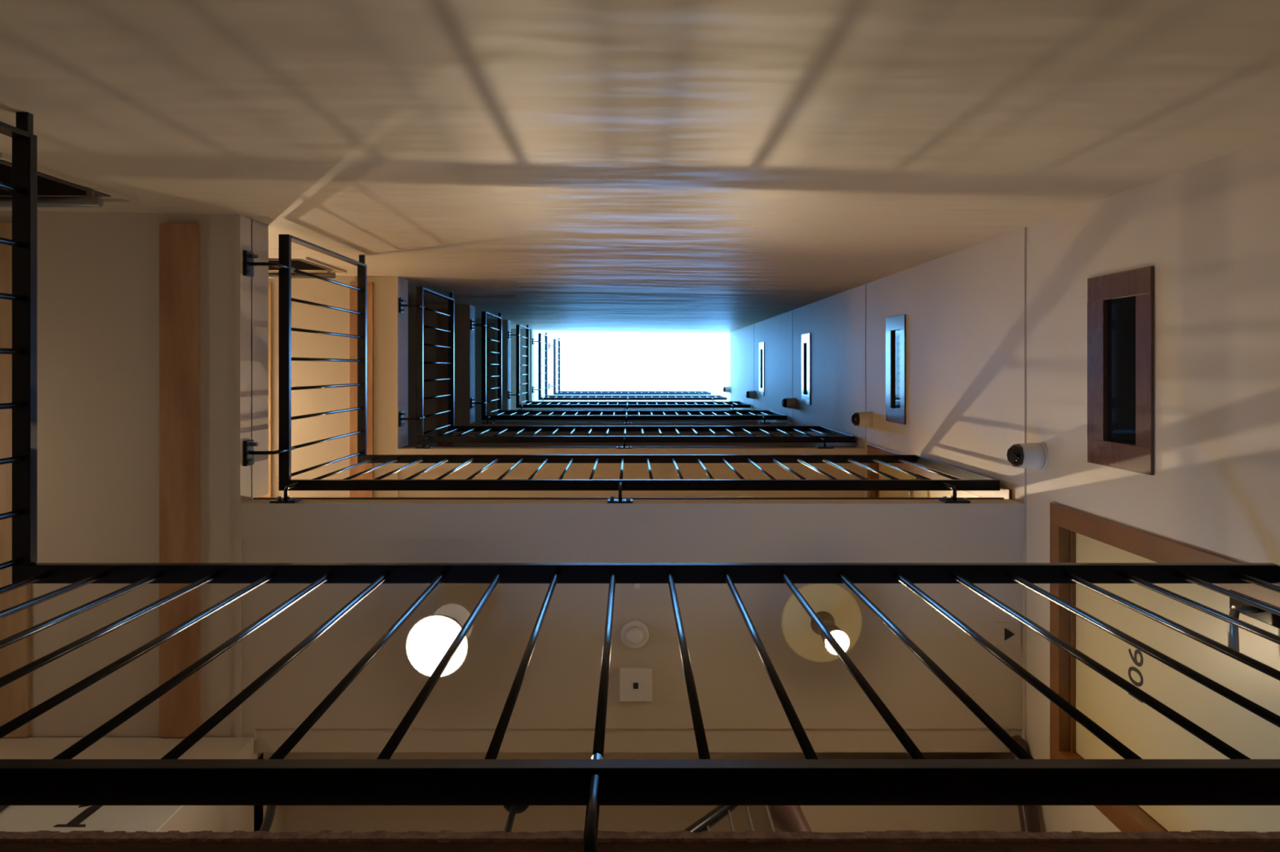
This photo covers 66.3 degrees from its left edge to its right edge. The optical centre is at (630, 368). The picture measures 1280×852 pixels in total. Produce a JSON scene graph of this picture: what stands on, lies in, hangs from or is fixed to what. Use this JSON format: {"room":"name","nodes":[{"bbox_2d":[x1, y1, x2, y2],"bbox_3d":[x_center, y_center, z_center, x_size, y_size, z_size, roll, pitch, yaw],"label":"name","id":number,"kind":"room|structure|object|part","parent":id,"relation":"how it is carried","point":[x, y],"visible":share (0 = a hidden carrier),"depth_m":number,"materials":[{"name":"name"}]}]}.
{"room":"apartment building stairwell","nodes":[
{"label":"apartment building stairwell","id":0,"kind":"room"},
{"bbox_2d":[0,728,1022,832],"bbox_3d":[-0.675,2.035,10.350,4.590,23.900,1.129,0,-90,0],"label":"wall","id":1,"kind":"structure","parent":0,"point":[188,819],"depth_m":4.01,"materials":[{"name":"beige paint"}]},
{"bbox_2d":[0,805,8,812],"bbox_3d":[-2.525,1.485,2.318,0.810,2.420,0.030,0,-90,0],"label":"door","id":2,"kind":"structure","parent":1,"relation":"in","point":[2,807],"depth_m":3.31,"materials":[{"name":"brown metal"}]},
{"bbox_2d":[0,805,183,832],"bbox_3d":[-1.824,1.494,3.265,0.588,0.670,0.011,0,-90,0],"label":"door","id":3,"kind":"structure","parent":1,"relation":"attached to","point":[64,819],"depth_m":3.26,"materials":[{"name":"white wood"}]},
{"bbox_3d":[0.035,2.010,2.525,3.129,0.150,0.980,0,-90,0],"label":"landing","id":4,"kind":"object","parent":1,"relation":"attached to","visible":0},
{"bbox_2d":[259,805,275,832],"bbox_3d":[-1.289,1.585,3.153,0.169,1.106,0.032,0,-90,0],"label":"post","id":5,"kind":"object","parent":4,"relation":"on","point":[270,810],"visible":0.36,"depth_m":3.42,"materials":[{"name":"black metal"}]},
{"bbox_2d":[503,805,528,832],"bbox_3d":[-0.420,1.585,3.122,0.110,1.043,0.110,0,-90,0],"label":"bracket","id":6,"kind":"object","parent":4,"relation":"on","point":[513,810],"visible":0.26,"depth_m":3.49,"materials":[{"name":"black metal"}]},
{"bbox_2d":[683,805,812,832],"bbox_3d":[0.278,1.600,3.225,0.695,1.250,0.110,0,-90,0],"label":"stair railing","id":7,"kind":"object","parent":4,"relation":"on","point":[790,819],"visible":0.35,"depth_m":3.44,"materials":[{"name":"black paint"}]},
{"bbox_3d":[0.257,1.600,3.364,0.655,0.946,0.044,0,-90,0],"label":"handrail","id":8,"kind":"part","parent":7,"relation":"part of","materials":[{"name":"metal"}]},
{"bbox_3d":[0.565,1.600,3.225,0.120,1.250,0.110,0,-90,0],"label":"newel post","id":9,"kind":"part","parent":7,"relation":"part of","materials":[{"name":"brown wood"}]},
{"bbox_2d":[0,210,1024,741],"bbox_3d":[-0.675,0.430,4.137,4.548,0.316,2.180,0,-90,0],"label":"ceiling","id":10,"kind":"structure","parent":0,"point":[98,273],"depth_m":4.00,"materials":[{"name":"beige paint"}]},
{"bbox_2d":[0,222,30,737],"bbox_3d":[-2.553,0.453,3.983,0.215,0.024,2.085,0,-90,0],"label":"board","id":11,"kind":"object","parent":10,"relation":"attached to","point":[15,696],"visible":0.47,"depth_m":3.97,"materials":[{"name":"brown wood"}]},
{"bbox_2d":[159,223,199,737],"bbox_3d":[-1.830,0.455,3.982,0.156,0.026,2.080,0,-90,0],"label":"ceiling beam","id":12,"kind":"structure","parent":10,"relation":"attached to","point":[179,243],"depth_m":3.97,"materials":[{"name":"brown wood"}]},
{"bbox_2d":[243,234,366,479],"bbox_3d":[-1.522,-0.074,4.720,0.126,1.420,1.104,0,-90,0],"label":"railing","id":13,"kind":"object","parent":10,"relation":"on","point":[284,265],"visible":1,"depth_m":4.21,"materials":[{"name":"black metal"}]},
{"bbox_3d":[-1.577,0.350,4.049,0.016,0.078,0.104,0,-90,0],"label":"mounting plate","id":14,"kind":"part","parent":13,"relation":"part of","materials":[{"name":"black paint"}]},
{"bbox_3d":[-1.577,-0.430,4.049,0.016,0.078,0.104,0,-90,0],"label":"mounting plate","id":15,"kind":"part","parent":13,"relation":"part of","materials":[{"name":"black paint"}]},
{"bbox_3d":[-1.482,-0.566,4.810,0.045,1.180,0.012,0,-90,0],"label":"post","id":16,"kind":"part","parent":13,"relation":"part of","materials":[{"name":"black metal"}]},
{"bbox_2d":[405,604,472,677],"bbox_3d":[-0.727,1.045,3.813,0.234,0.368,0.234,0,-90,0],"label":"ceiling lamp","id":17,"kind":"object","parent":10,"relation":"attached to","point":[428,640],"visible":0.84,"depth_m":3.65,"materials":[{"name":"white glass"}]},
{"bbox_3d":[-0.727,1.045,3.985,0.170,0.024,0.170,0,-90,0],"label":"lamp shade","id":18,"kind":"part","parent":17,"relation":"part of","materials":[{"name":"white glass"}]},
{"bbox_2d":[620,620,648,648],"bbox_3d":[0.018,1.085,3.972,0.116,0.050,0.116,0,-90,0],"label":"smoke detector","id":19,"kind":"object","parent":10,"relation":"attached to","point":[634,634],"visible":1,"depth_m":3.98,"materials":[{"name":"white plastic"}]},
{"bbox_2d":[269,454,999,503],"bbox_3d":[0.038,0.514,4.710,3.084,1.440,0.071,0,-90,0],"label":"railing","id":20,"kind":"object","parent":10,"relation":"on","point":[970,481],"visible":1,"depth_m":4.22,"materials":[{"name":"black metal"}]},
{"bbox_3d":[-1.417,0.546,4.029,0.104,0.078,0.008,0,-90,0],"label":"mounting plate","id":21,"kind":"part","parent":20,"relation":"part of","materials":[{"name":"black paint"}]},
{"bbox_3d":[-0.042,0.546,4.029,0.104,0.078,0.008,0,-90,0],"label":"mounting plate","id":22,"kind":"part","parent":20,"relation":"part of","materials":[{"name":"black paint"}]},
{"bbox_3d":[1.574,0.501,4.810,0.012,1.180,0.045,0,-90,0],"label":"post","id":23,"kind":"part","parent":20,"relation":"part of","materials":[{"name":"black paint"}]},
{"bbox_3d":[1.333,0.546,4.029,0.104,0.078,0.008,0,-90,0],"label":"mounting plate","id":24,"kind":"part","parent":20,"relation":"part of","materials":[{"name":"black paint"}]},
{"bbox_2d":[619,667,652,701],"bbox_3d":[0.022,1.285,3.981,0.132,0.033,0.132,0,-90,0],"label":"access panel","id":25,"kind":"object","parent":10,"relation":"attached to","point":[635,683],"depth_m":3.97,"materials":[{"name":"white plastic"}]},
{"bbox_2d":[634,583,639,589],"bbox_3d":[0.028,0.885,3.986,0.024,0.022,0.024,0,-90,0],"label":"ceiling hook","id":26,"kind":"object","parent":10,"relation":"attached to","point":[637,586],"visible":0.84,"depth_m":3.98,"materials":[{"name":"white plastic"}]},
{"bbox_2d":[781,583,862,662],"bbox_3d":[0.780,1.035,3.835,0.330,0.324,0.330,0,-90,0],"label":"ceiling lamp","id":27,"kind":"object","parent":10,"relation":"attached to","point":[836,607],"visible":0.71,"depth_m":3.98,"materials":[{"name":"brown"}]},
{"bbox_3d":[0.780,1.035,3.684,0.088,0.022,0.088,0,-90,0],"label":"bulb","id":28,"kind":"part","parent":27,"relation":"part of","materials":[{"name":"white glass"}]},
{"bbox_2d":[993,622,1021,645],"bbox_3d":[1.535,1.083,3.993,0.110,0.008,0.096,0,-90,0],"label":"arrow sign","id":29,"kind":"object","parent":10,"relation":"attached to","point":[1005,633],"visible":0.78,"depth_m":3.99,"materials":[{"name":"beige paint"}]},
{"bbox_2d":[268,275,865,497],"bbox_3d":[-0.675,0.430,6.832,4.548,0.316,2.180,0,-90,0],"label":"ceiling","id":30,"kind":"structure","parent":0,"point":[390,326],"depth_m":6.69,"materials":[{"name":"beige paint"}]},
{"bbox_2d":[257,281,271,497],"bbox_3d":[-2.553,0.453,6.678,0.215,0.024,2.085,0,-90,0],"label":"board","id":31,"kind":"object","parent":30,"relation":"attached to","point":[269,495],"visible":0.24,"depth_m":6.67,"materials":[{"name":"brown wood"}]},
{"bbox_2d":[349,282,373,497],"bbox_3d":[-1.830,0.455,6.677,0.156,0.026,2.080,0,-90,0],"label":"ceiling beam","id":32,"kind":"structure","parent":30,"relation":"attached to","point":[370,286],"depth_m":6.66,"materials":[{"name":"brown wood"}]},
{"bbox_2d":[398,286,454,435],"bbox_3d":[-1.522,-0.074,7.415,0.126,1.420,1.104,0,-90,0],"label":"railing","id":33,"kind":"object","parent":30,"relation":"on","point":[420,290],"visible":1,"depth_m":6.91,"materials":[{"name":"black metal"}]},
{"bbox_3d":[-1.577,0.350,6.744,0.016,0.078,0.104,0,-90,0],"label":"mounting plate","id":34,"kind":"part","parent":33,"relation":"part of","materials":[{"name":"black paint"}]},
{"bbox_3d":[-1.577,-0.430,6.744,0.016,0.078,0.104,0,-90,0],"label":"mounting plate","id":35,"kind":"part","parent":33,"relation":"part of","materials":[{"name":"black paint"}]},
{"bbox_3d":[-1.482,-0.566,7.505,0.045,1.180,0.012,0,-90,0],"label":"post","id":36,"kind":"part","parent":33,"relation":"part of","materials":[{"name":"black metal"}]},
{"bbox_2d":[414,426,855,448],"bbox_3d":[0.038,0.514,7.405,3.084,1.440,0.071,0,-90,0],"label":"railing","id":37,"kind":"object","parent":30,"relation":"on","point":[837,436],"visible":0.99,"depth_m":6.89,"materials":[{"name":"black metal"}]},
{"bbox_3d":[-1.417,0.546,6.724,0.104,0.078,0.008,0,-90,0],"label":"mounting plate","id":38,"kind":"part","parent":37,"relation":"part of","materials":[{"name":"black paint"}]},
{"bbox_3d":[-0.042,0.546,6.724,0.104,0.078,0.008,0,-90,0],"label":"mounting plate","id":39,"kind":"part","parent":37,"relation":"part of","materials":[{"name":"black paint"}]},
{"bbox_3d":[1.333,0.546,6.724,0.104,0.078,0.008,0,-90,0],"label":"mounting plate","id":40,"kind":"part","parent":37,"relation":"part of","materials":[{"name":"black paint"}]},
{"bbox_3d":[1.574,0.501,7.505,0.012,1.180,0.045,0,-90,0],"label":"post","id":41,"kind":"part","parent":37,"relation":"part of","materials":[{"name":"black metal"}]},
{"bbox_2d":[735,495,753,497],"bbox_3d":[0.780,1.035,6.612,0.330,0.161,0.330,0,-90,0],"label":"ceiling lamp","id":42,"kind":"object","parent":30,"relation":"attached to","point":[741,496],"visible":0.02,"depth_m":6.69,"materials":[{"name":"brown"}]},
{"bbox_2d":[405,303,792,446],"bbox_3d":[-0.675,0.430,9.842,4.548,0.316,2.180,0,-90,0],"label":"ceiling","id":43,"kind":"structure","parent":0,"point":[464,338],"depth_m":9.70,"materials":[{"name":"beige paint"}]},
{"bbox_2d":[436,308,453,446],"bbox_3d":[-1.830,0.455,9.687,0.156,0.026,2.080,0,-90,0],"label":"board","id":44,"kind":"object","parent":43,"relation":"attached to","point":[442,320],"visible":0.26,"depth_m":9.67,"materials":[{"name":"brown wood"}]},
{"bbox_2d":[470,311,502,415],"bbox_3d":[-1.522,-0.074,10.425,0.126,1.420,1.104,0,-90,0],"label":"railing","id":45,"kind":"object","parent":43,"relation":"on","point":[484,314],"visible":1,"depth_m":9.92,"materials":[{"name":"black metal"}]},
{"bbox_3d":[-1.577,0.350,9.754,0.016,0.078,0.104,0,-90,0],"label":"mounting plate","id":46,"kind":"part","parent":45,"relation":"part of","materials":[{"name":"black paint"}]},
{"bbox_3d":[-1.577,-0.430,9.754,0.016,0.078,0.104,0,-90,0],"label":"mounting plate","id":47,"kind":"part","parent":45,"relation":"part of","materials":[{"name":"black paint"}]},
{"bbox_3d":[-1.482,-0.566,10.515,0.045,1.180,0.012,0,-90,0],"label":"post","id":48,"kind":"part","parent":45,"relation":"part of","materials":[{"name":"black metal"}]},
{"bbox_2d":[481,410,786,423],"bbox_3d":[0.038,0.514,10.415,3.084,1.440,0.071,0,-90,0],"label":"railing","id":49,"kind":"object","parent":43,"relation":"on","point":[774,415],"visible":0.98,"depth_m":9.89,"materials":[{"name":"black metal"}]},
{"bbox_3d":[1.574,0.501,10.515,0.012,1.180,0.045,0,-90,0],"label":"post","id":50,"kind":"part","parent":49,"relation":"part of","materials":[{"name":"black metal"}]},
{"bbox_2d":[474,319,754,422],"bbox_3d":[-0.675,0.430,12.842,4.548,0.316,2.180,0,-90,0],"label":"ceiling","id":51,"kind":"structure","parent":0,"point":[506,324],"depth_m":12.70,"materials":[{"name":"beige paint"}]},
{"bbox_2d":[482,323,495,422],"bbox_3d":[-1.830,0.455,12.687,0.156,0.026,2.080,0,-90,0],"label":"board","id":52,"kind":"object","parent":51,"relation":"attached to","point":[491,333],"visible":0.31,"depth_m":12.67,"materials":[{"name":"brown wood"}]},
{"bbox_2d":[508,324,528,404],"bbox_3d":[-1.522,-0.074,13.425,0.126,1.420,1.104,0,-90,0],"label":"railing","id":53,"kind":"object","parent":51,"relation":"on","point":[517,394],"visible":1,"depth_m":12.91,"materials":[{"name":"black metal"}]},
{"bbox_2d":[515,401,750,410],"bbox_3d":[0.038,0.514,13.415,3.084,1.440,0.071,0,-90,0],"label":"railing","id":54,"kind":"object","parent":51,"relation":"on","point":[627,405],"visible":1,"depth_m":12.89,"materials":[{"name":"black metal"}]},
{"bbox_3d":[1.574,0.501,13.515,0.012,1.180,0.045,0,-90,0],"label":"post","id":55,"kind":"part","parent":54,"relation":"part of","materials":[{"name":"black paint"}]},
{"bbox_2d":[511,328,729,409],"bbox_3d":[-0.675,0.430,15.952,4.548,0.316,2.180,0,-90,0],"label":"ceiling","id":56,"kind":"structure","parent":0,"point":[522,331],"depth_m":15.81,"materials":[{"name":"beige paint"}]},
{"bbox_2d":[532,332,547,397],"bbox_3d":[-1.522,-0.074,16.535,0.126,1.420,1.104,0,-90,0],"label":"railing","id":57,"kind":"object","parent":56,"relation":"on","point":[540,335],"visible":1,"depth_m":16.00,"materials":[{"name":"black metal"}]},
{"bbox_2d":[537,395,727,401],"bbox_3d":[0.038,0.514,16.525,3.084,1.440,0.071,0,-90,0],"label":"railing","id":58,"kind":"object","parent":56,"relation":"on","point":[628,397],"visible":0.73,"depth_m":16.00,"materials":[{"name":"black metal"}]},
{"bbox_2d":[533,333,712,401],"bbox_3d":[-0.675,0.430,19.102,4.548,0.316,2.180,0,-90,0],"label":"ceiling","id":59,"kind":"structure","parent":0,"point":[535,335],"depth_m":18.96,"materials":[{"name":"beige paint"}]},
{"bbox_2d":[548,337,559,392],"bbox_3d":[-1.522,-0.074,19.685,0.126,1.420,1.104,0,-90,0],"label":"railing","id":60,"kind":"object","parent":59,"relation":"on","point":[554,340],"visible":1,"depth_m":19.16,"materials":[{"name":"black metal"}]},
{"bbox_2d":[553,391,711,395],"bbox_3d":[0.038,0.514,19.675,3.084,1.440,0.071,0,-90,0],"label":"railing","id":61,"kind":"object","parent":59,"relation":"on","point":[560,393],"visible":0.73,"depth_m":19.16,"materials":[{"name":"black metal"}]},
{"bbox_2d":[533,330,715,401],"bbox_3d":[-0.625,0.850,22.150,5.050,0.300,3.500,0,-90,0],"label":"roof","id":62,"kind":"structure","parent":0,"point":[553,334],"depth_m":22.00,"materials":[{"name":"beige paint"}]},
{"bbox_2d":[595,368,697,390],"bbox_3d":[0.350,0.265,22.154,2.300,0.032,0.510,0,-90,0],"label":"bar","id":63,"kind":"object","parent":62,"relation":"attached to","point":[596,370],"visible":0.88,"depth_m":22.14,"materials":[{"name":"white plastic"}]},
{"bbox_2d":[0,0,1279,333],"bbox_3d":[-0.675,-0.710,7.350,4.954,17.900,0.200,1,-90,0],"label":"wall","id":64,"kind":"structure","parent":0,"point":[708,166],"depth_m":2.39,"materials":[{"name":"beige paint"}]},
{"bbox_2d":[0,152,137,207],"bbox_3d":[-2.317,-0.673,3.259,0.965,0.788,0.233,0,-90,0],"label":"window","id":65,"kind":"structure","parent":64,"relation":"in","point":[47,185],"depth_m":3.39,"materials":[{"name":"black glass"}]},
{"bbox_3d":[-2.277,-0.595,3.395,0.885,0.035,0.075,0,-90,0],"label":"curtain rail","id":66,"kind":"part","parent":65,"relation":"part of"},
{"bbox_3d":[-2.277,-0.575,3.395,0.885,0.035,0.036,0,-90,0],"label":"rail","id":67,"kind":"part","parent":65,"relation":"part of","materials":[{"name":"grey metal"}]},
{"bbox_3d":[-2.325,-0.708,3.275,0.850,0.620,0.164,0,-90,0],"label":"frame","id":68,"kind":"part","parent":65,"relation":"part of","materials":[{"name":"grey metal"}]},
{"bbox_2d":[268,257,346,278],"bbox_3d":[-2.317,-0.673,5.954,0.965,0.788,0.233,0,-90,0],"label":"window","id":69,"kind":"structure","parent":64,"relation":"in","point":[297,264],"depth_m":6.08,"materials":[{"name":"brown wood"}]},
{"bbox_3d":[-2.325,-0.708,5.970,0.850,0.620,0.164,0,-90,0],"label":"frame","id":70,"kind":"part","parent":69,"relation":"part of","materials":[{"name":"grey metal"}]},
{"bbox_3d":[-2.277,-0.595,6.090,0.885,0.035,0.075,0,-90,0],"label":"curtain rail","id":71,"kind":"part","parent":69,"relation":"part of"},
{"bbox_3d":[-2.277,-0.575,6.090,0.885,0.035,0.036,0,-90,0],"label":"rail","id":72,"kind":"part","parent":69,"relation":"part of","materials":[{"name":"grey metal"}]},
{"bbox_2d":[286,752,1021,832],"bbox_3d":[-0.005,2.086,4.223,3.250,0.475,1.029,0,-90,0],"label":"wall","id":73,"kind":"structure","parent":0,"point":[313,819],"depth_m":4.36,"materials":[{"name":"beige paint"}]},
{"bbox_2d":[729,136,1279,832],"bbox_3d":[1.760,0.900,7.100,0.320,17.400,3.400,0,-90,0],"label":"wall","id":74,"kind":"structure","parent":0,"point":[997,327],"depth_m":3.54,"materials":[{"name":"beige paint"}]},
{"bbox_2d":[253,497,1004,499],"bbox_3d":[-0.007,0.557,4.115,3.146,0.014,0.026,0,-90,0],"label":"trim","id":75,"kind":"structure","parent":74,"relation":"attached to","point":[253,498],"depth_m":4.11,"materials":[{"name":"brown wood"}]},
{"bbox_2d":[402,446,856,447],"bbox_3d":[-0.007,0.557,6.810,3.146,0.014,0.026,0,-90,0],"label":"trim","id":76,"kind":"structure","parent":74,"relation":"attached to","point":[402,446],"depth_m":6.80,"materials":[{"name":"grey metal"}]},
{"bbox_2d":[509,409,750,410],"bbox_3d":[-0.007,0.557,12.820,3.146,0.014,0.026,0,-90,0],"label":"trim","id":77,"kind":"structure","parent":74,"relation":"attached to","point":[509,410],"depth_m":12.81,"materials":[{"name":"brown wood"}]},
{"bbox_2d":[0,830,1279,842],"bbox_3d":[-0.043,0.548,1.129,3.283,0.019,0.023,0,-90,0],"label":"trim","id":78,"kind":"structure","parent":74,"relation":"attached to","point":[41,836],"depth_m":1.13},
{"bbox_2d":[0,841,1279,851],"bbox_3d":[-0.043,0.546,1.020,3.283,0.223,0.008,0,-90,0],"label":"trim","id":79,"kind":"structure","parent":74,"relation":"attached to","point":[5,846],"depth_m":1.11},
{"bbox_2d":[722,386,731,392],"bbox_3d":[1.536,0.343,15.625,0.129,0.112,0.112,0,-90,0],"label":"wall sensor","id":80,"kind":"object","parent":74,"relation":"attached to","point":[726,389],"visible":1,"depth_m":15.59,"materials":[{"name":"white plastic"}]},
{"bbox_2d":[745,391,755,399],"bbox_3d":[1.536,0.343,12.515,0.129,0.112,0.112,0,-90,0],"label":"wall sensor","id":81,"kind":"object","parent":74,"relation":"attached to","point":[748,394],"visible":1,"depth_m":12.48,"materials":[{"name":"white plastic"}]},
{"bbox_2d":[759,342,764,395],"bbox_3d":[1.623,0.008,11.909,0.065,0.418,0.640,0,-90,0],"label":"window","id":82,"kind":"structure","parent":74,"relation":"in","point":[761,344],"depth_m":11.96,"materials":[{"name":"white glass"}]},
{"bbox_3d":[1.608,0.008,11.894,0.006,0.250,0.500,0,-90,0],"label":"pane","id":83,"kind":"part","parent":82,"relation":"part of","materials":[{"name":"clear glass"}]},
{"bbox_2d":[782,397,795,408],"bbox_3d":[1.536,0.343,9.515,0.129,0.112,0.112,0,-90,0],"label":"wall sensor","id":84,"kind":"object","parent":74,"relation":"attached to","point":[790,403],"visible":1,"depth_m":9.48,"materials":[{"name":"white plastic"}]},
{"bbox_2d":[801,333,810,404],"bbox_3d":[1.623,0.008,8.909,0.065,0.418,0.640,0,-90,0],"label":"window","id":85,"kind":"structure","parent":74,"relation":"in","point":[806,338],"depth_m":8.91,"materials":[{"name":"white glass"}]},
{"bbox_3d":[1.608,0.008,8.894,0.006,0.250,0.500,0,-90,0],"label":"pane","id":86,"kind":"part","parent":85,"relation":"part of","materials":[{"name":"clear glass"}]},
{"bbox_2d":[851,411,873,428],"bbox_3d":[1.536,0.343,6.505,0.129,0.112,0.112,0,-90,0],"label":"wall sensor","id":87,"kind":"object","parent":74,"relation":"attached to","point":[865,420],"visible":1,"depth_m":6.47,"materials":[{"name":"white plastic"}]},
{"bbox_2d":[885,314,906,424],"bbox_3d":[1.623,0.008,5.899,0.065,0.418,0.640,0,-90,0],"label":"window","id":88,"kind":"structure","parent":74,"relation":"in","point":[895,326],"depth_m":5.91,"materials":[{"name":"clear glass"}]},
{"bbox_3d":[1.608,0.008,5.884,0.006,0.250,0.500,0,-90,0],"label":"pane","id":89,"kind":"part","parent":88,"relation":"part of","materials":[{"name":"clear glass"}]},
{"bbox_2d":[866,444,1012,499],"bbox_3d":[1.633,0.990,5.346,0.135,2.469,0.961,0,-90,0],"label":"door","id":90,"kind":"structure","parent":74,"relation":"in","point":[1006,493],"depth_m":5.65,"materials":[{"name":"beige paint"}]},
{"bbox_3d":[1.606,0.687,5.508,0.082,0.029,0.131,0,-90,0],"label":"handle","id":91,"kind":"part","parent":90,"relation":"part of","materials":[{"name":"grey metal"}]},
{"bbox_2d":[1009,735,1040,832],"bbox_3d":[1.554,1.976,3.657,0.090,0.655,0.987,0,-90,0],"label":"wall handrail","id":92,"kind":"object","parent":74,"relation":"attached to","point":[1028,815],"visible":0.35,"depth_m":3.79,"materials":[{"name":"brown"}]},
{"bbox_2d":[1006,442,1048,471],"bbox_3d":[1.536,0.343,3.810,0.129,0.112,0.112,0,-90,0],"label":"wall sensor","id":93,"kind":"object","parent":74,"relation":"attached to","point":[1034,455],"visible":1,"depth_m":3.77,"materials":[{"name":"white plastic"}]},
{"bbox_2d":[1087,266,1154,475],"bbox_3d":[1.623,0.008,3.204,0.065,0.418,0.640,0,-90,0],"label":"window","id":94,"kind":"structure","parent":74,"relation":"in","point":[1121,305],"depth_m":3.20,"materials":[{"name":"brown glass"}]},
{"bbox_3d":[1.608,0.008,3.189,0.006,0.250,0.500,0,-90,0],"label":"pane","id":95,"kind":"part","parent":94,"relation":"part of","materials":[{"name":"clear glass"}]},
{"bbox_2d":[1049,502,1279,832],"bbox_3d":[1.633,1.004,2.406,0.135,2.616,0.991,0,-90,0],"label":"door","id":96,"kind":"structure","parent":74,"relation":"in","point":[1076,536],"depth_m":3.06,"materials":[{"name":"beige paint"}]},
{"bbox_3d":[1.606,0.687,2.566,0.082,0.029,0.131,0,-90,0],"label":"handle","id":97,"kind":"part","parent":96,"relation":"part of","materials":[{"name":"grey metal"}]},
{"bbox_3d":[1.643,0.632,2.526,0.009,0.315,0.054,0,-90,0],"label":"handle plate","id":98,"kind":"part","parent":96,"relation":"part of","materials":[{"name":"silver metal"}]},
{"bbox_3d":[-0.675,0.430,1.065,4.548,0.206,2.180,0,-90,0],"label":"floor","id":99,"kind":"structure","parent":0,"visible":0},
{"bbox_2d":[0,111,37,569],"bbox_3d":[-1.522,-0.074,1.703,0.126,1.420,1.104,0,-90,0],"label":"railing","id":100,"kind":"object","parent":99,"relation":"on","point":[24,188],"visible":1,"depth_m":2.38,"materials":[{"name":"black metal"}]},
{"bbox_3d":[-1.482,-0.566,1.793,0.045,1.180,0.012,0,-90,0],"label":"post","id":101,"kind":"part","parent":100,"relation":"part of","materials":[{"name":"black metal"}]},
{"bbox_2d":[0,563,1279,851],"bbox_3d":[0.038,0.514,1.693,3.084,1.440,0.071,0,-90,0],"label":"railing","id":102,"kind":"object","parent":99,"relation":"on","point":[1240,780],"visible":0.98,"depth_m":1.30,"materials":[{"name":"black metal"}]},
{"bbox_3d":[1.574,0.501,1.793,0.012,1.180,0.045,0,-90,0],"label":"post","id":103,"kind":"part","parent":102,"relation":"part of","materials":[{"name":"black metal"}]}
]}

